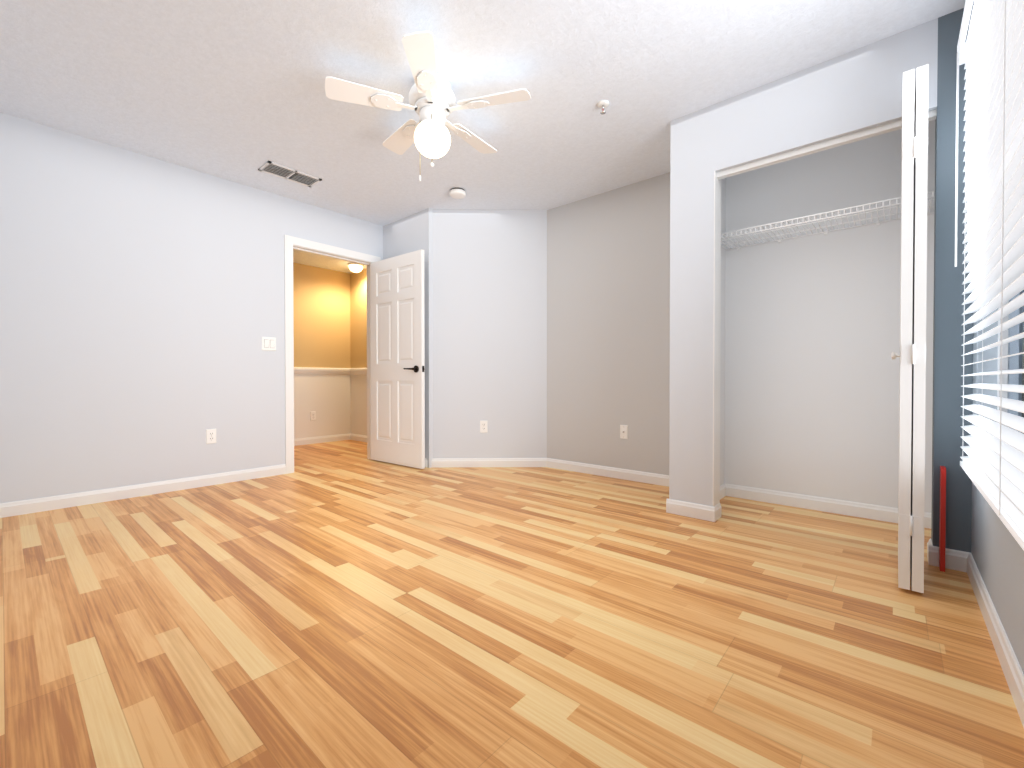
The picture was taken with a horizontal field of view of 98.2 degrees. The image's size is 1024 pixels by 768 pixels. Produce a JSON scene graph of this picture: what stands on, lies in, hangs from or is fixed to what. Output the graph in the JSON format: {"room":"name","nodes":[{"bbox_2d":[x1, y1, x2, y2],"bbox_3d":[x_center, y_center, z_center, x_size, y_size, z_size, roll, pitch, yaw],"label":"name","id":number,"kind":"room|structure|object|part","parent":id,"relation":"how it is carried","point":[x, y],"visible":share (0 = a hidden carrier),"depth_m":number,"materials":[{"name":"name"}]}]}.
{"room":"empty bedroom","nodes":[
{"label":"empty bedroom","id":0,"kind":"room"},
{"bbox_2d":[0,112,382,502],"bbox_3d":[-2.169,-0.426,3.814,0.120,2.440,3.670,1,1,41],"label":"wall","id":1,"kind":"structure","parent":0,"point":[142,309],"depth_m":3.14,"materials":[{"name":"white paint"}]},
{"bbox_2d":[206,429,215,443],"bbox_3d":[-2.369,0.413,3.493,0.009,0.115,0.070,1,1,41],"label":"outlet","id":2,"kind":"object","parent":1,"relation":"attached to","point":[210,436],"visible":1,"depth_m":3.49,"materials":[{"name":"white plastic"}]},
{"bbox_2d":[262,337,275,350],"bbox_3d":[-2.087,-0.346,3.809,0.012,0.115,0.116,1,1,41],"label":"switch plate","id":3,"kind":"object","parent":1,"relation":"attached to","point":[269,343],"visible":1,"depth_m":3.81,"materials":[{"name":"white plastic"}]},
{"bbox_2d":[284,235,380,473],"bbox_3d":[-1.739,-0.263,4.313,0.152,2.105,0.955,1,1,41],"label":"door frame","id":4,"kind":"structure","parent":1,"relation":"attached to","point":[291,243],"depth_m":3.95,"materials":[{"name":"white wood"}]},
{"bbox_2d":[370,249,424,468],"bbox_3d":[-1.119,-0.228,4.328,0.812,2.010,0.159,1,1,41],"label":"door","id":5,"kind":"structure","parent":4,"relation":"attached to","point":[397,340],"depth_m":4.27,"materials":[{"name":"white wood"}]},
{"bbox_2d":[293,263,350,438],"bbox_3d":[-3.196,-0.439,5.134,0.120,2.440,3.020,1,1,41],"label":"wall","id":6,"kind":"structure","parent":0,"point":[321,306],"depth_m":5.83,"materials":[{"name":"paint"}]},
{"bbox_2d":[310,411,315,420],"bbox_3d":[-2.581,0.415,5.754,0.009,0.115,0.070,1,1,41],"label":"outlet","id":7,"kind":"object","parent":6,"relation":"attached to","point":[313,415],"visible":1,"depth_m":5.75,"materials":[{"name":"white plastic"}]},
{"bbox_2d":[294,367,348,374],"bbox_3d":[-3.139,-0.164,5.087,0.030,0.090,2.780,1,1,41],"label":"trim","id":8,"kind":"structure","parent":6,"relation":"attached to","point":[332,371],"depth_m":5.81,"materials":[{"name":"white wood"}]},
{"bbox_2d":[293,250,366,272],"bbox_3d":[-2.576,-1.583,4.585,1.520,0.140,2.780,1,1,41],"label":"ceiling","id":9,"kind":"structure","parent":0,"point":[310,259],"depth_m":5.51,"materials":[{"name":"paint"}]},
{"bbox_2d":[348,263,363,272],"bbox_3d":[-1.993,-1.474,5.656,0.200,0.100,0.200,1,1,41],"label":"hall ceiling light","id":10,"kind":"object","parent":9,"relation":"attached to","point":[355,267],"visible":0.98,"depth_m":5.60,"materials":[{"name":"white glass"}]},
{"bbox_2d":[350,269,366,435],"bbox_3d":[-1.627,-0.445,5.693,1.520,2.440,0.120,1,1,41],"label":"wall","id":11,"kind":"structure","parent":0,"point":[358,319],"depth_m":6.00,"materials":[{"name":"paint"}]},
{"bbox_2d":[349,368,366,374],"bbox_3d":[-1.664,-0.169,5.629,1.490,0.090,0.030,1,1,41],"label":"trim","id":12,"kind":"structure","parent":11,"relation":"attached to","point":[352,371],"depth_m":5.98,"materials":[{"name":"white wood"}]},
{"bbox_2d":[0,433,1023,727],"bbox_3d":[-1.032,0.760,2.993,5.970,0.085,3.660,1,1,41],"label":"baseboard","id":13,"kind":"structure","parent":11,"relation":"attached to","point":[962,561],"depth_m":2.88,"materials":[{"name":"white wood"}]},
{"bbox_2d":[383,208,432,467],"bbox_3d":[-1.028,-0.432,4.459,0.760,2.440,0.120,1,1,41],"label":"wall","id":14,"kind":"structure","parent":0,"point":[411,233],"depth_m":4.20,"materials":[{"name":"white paint"}]},
{"bbox_2d":[0,0,974,225],"bbox_3d":[-1.032,-1.667,2.968,6.370,0.060,4.060,1,1,41],"label":"ceiling","id":15,"kind":"structure","parent":0,"point":[232,90],"depth_m":2.35,"materials":[{"name":"paint"}]},
{"bbox_2d":[258,161,321,186],"bbox_3d":[-1.731,-1.633,3.468,0.200,0.017,0.400,1,1,41],"label":"ceiling vent","id":16,"kind":"object","parent":15,"relation":"in","point":[284,172],"visible":1,"depth_m":3.45,"materials":[{"name":"silver metal"}]},
{"bbox_2d":[325,31,530,180],"bbox_3d":[-0.431,-1.367,2.438,1.042,0.530,1.036,1,1,41],"label":"fan","id":17,"kind":"object","parent":15,"relation":"hanging from","point":[432,100],"visible":1,"depth_m":2.32,"materials":[{"name":"white wood"}]},
{"bbox_3d":[-0.432,-1.331,2.412,0.196,0.186,0.196,1,1,41],"label":"globe","id":18,"kind":"part","parent":17,"relation":"part of","materials":[{"name":"white glass"}]},
{"bbox_2d":[449,188,465,198],"bbox_3d":[-0.462,-1.620,3.772,0.140,0.049,0.140,1,1,41],"label":"smoke detector","id":19,"kind":"object","parent":15,"relation":"attached to","point":[457,193],"visible":1,"depth_m":3.73,"materials":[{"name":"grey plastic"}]},
{"bbox_2d":[597,100,608,113],"bbox_3d":[0.530,-1.605,2.581,0.072,0.054,0.072,1,1,41],"label":"sprinkler head","id":20,"kind":"object","parent":15,"relation":"attached to","point":[603,104],"visible":1,"depth_m":2.57},
{"bbox_2d":[433,209,546,457],"bbox_3d":[-0.244,-0.430,4.269,1.151,2.440,0.120,0,1,-1],"label":"wall","id":21,"kind":"structure","parent":0,"point":[490,317],"depth_m":4.21,"materials":[{"name":"white paint"}]},
{"bbox_2d":[480,421,487,432],"bbox_3d":[-0.268,0.405,4.212,0.070,0.115,0.009,0,1,-1],"label":"outlet","id":22,"kind":"object","parent":21,"relation":"attached to","point":[483,427],"visible":1,"depth_m":4.21,"materials":[{"name":"white plastic"}]},
{"bbox_2d":[0,440,1023,767],"bbox_3d":[-1.032,0.833,2.994,6.370,0.060,4.060,1,1,41],"label":"floor","id":23,"kind":"structure","parent":0,"point":[340,604],"depth_m":1.45,"materials":[{"name":"laminate"}]},
{"bbox_2d":[939,466,945,571],"bbox_3d":[1.888,0.588,1.943,0.016,0.450,0.060,1,1,41],"label":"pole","id":24,"kind":"object","parent":23,"relation":"on","point":[942,526],"visible":1,"depth_m":1.92,"materials":[{"name":"red plastic"}]},
{"bbox_2d":[720,178,725,485],"bbox_3d":[1.297,-0.418,3.020,0.140,2.440,0.550,1,1,41],"label":"wall","id":25,"kind":"structure","parent":0,"point":[722,346],"depth_m":3.14,"materials":[{"name":"white paint"}]},
{"bbox_2d":[547,120,934,512],"bbox_3d":[1.443,-0.421,3.337,2.935,2.440,0.120,1,1,41],"label":"wall","id":26,"kind":"structure","parent":0,"point":[812,344],"depth_m":3.00,"materials":[{"name":"white paint"}]},
{"bbox_2d":[620,425,627,438],"bbox_3d":[0.930,0.401,3.698,0.070,0.115,0.018,1,1,41],"label":"outlet","id":27,"kind":"object","parent":26,"relation":"attached to","point":[623,431],"visible":1,"depth_m":3.70,"materials":[{"name":"white plastic"}]},
{"bbox_2d":[721,190,934,249],"bbox_3d":[1.842,-0.940,2.639,1.176,0.043,0.404,1,1,41],"label":"closet shelf","id":28,"kind":"object","parent":26,"relation":"attached to","point":[878,222],"visible":0.75,"depth_m":2.62,"materials":[{"name":"white metal"}]},
{"bbox_2d":[669,18,937,506],"bbox_3d":[1.478,-0.411,2.420,1.200,2.440,0.120,1,1,41],"label":"wall","id":29,"kind":"structure","parent":0,"point":[855,91],"depth_m":2.60,"materials":[{"name":"white paint"}]},
{"bbox_2d":[713,109,936,506],"bbox_3d":[1.576,-0.258,2.337,0.941,1.965,0.122,1,1,41],"label":"trim","id":30,"kind":"structure","parent":29,"relation":"attached to","point":[848,139],"depth_m":2.60,"materials":[{"name":"white wood"}]},
{"bbox_2d":[891,64,928,592],"bbox_3d":[1.671,-0.214,1.875,0.102,2.020,0.446,1,1,41],"label":"bifold door","id":31,"kind":"structure","parent":29,"relation":"in","point":[913,296],"depth_m":1.70,"materials":[{"name":"white wood"}]},
{"bbox_2d":[931,4,973,552],"bbox_3d":[1.977,-0.407,1.988,0.120,2.440,0.120,1,1,41],"label":"wall","id":32,"kind":"structure","parent":0,"point":[948,431],"depth_m":1.95,"materials":[{"name":"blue paint"}]},
{"bbox_2d":[971,290,1023,673],"bbox_3d":[1.230,-0.397,0.942,0.120,2.440,3.780,1,1,41],"label":"wall","id":33,"kind":"structure","parent":0,"point":[997,551],"depth_m":1.49,"materials":[{"name":"grey paint"}]},
{"bbox_2d":[955,0,1023,549],"bbox_3d":[1.278,-0.538,1.133,0.084,1.779,1.959,1,1,41],"label":"window blinds","id":34,"kind":"object","parent":33,"relation":"attached to","point":[990,53],"visible":0.98,"depth_m":1.32,"materials":[{"name":"white plastic"}]},
{"bbox_2d":[969,457,1023,515],"bbox_3d":[1.315,0.311,1.113,0.075,0.022,1.860,1,1,41],"label":"window sill","id":35,"kind":"structure","parent":33,"relation":"attached to","point":[998,488],"depth_m":1.30,"materials":[{"name":"white wood"}]},
{"bbox_2d":[997,290,1023,432],"bbox_3d":[1.363,-0.548,1.063,0.050,1.700,1.800,1,1,41],"label":"window","id":36,"kind":"structure","parent":33,"relation":"in","point":[1013,363],"depth_m":1.71,"materials":[{"name":"clear glass"}]}
]}

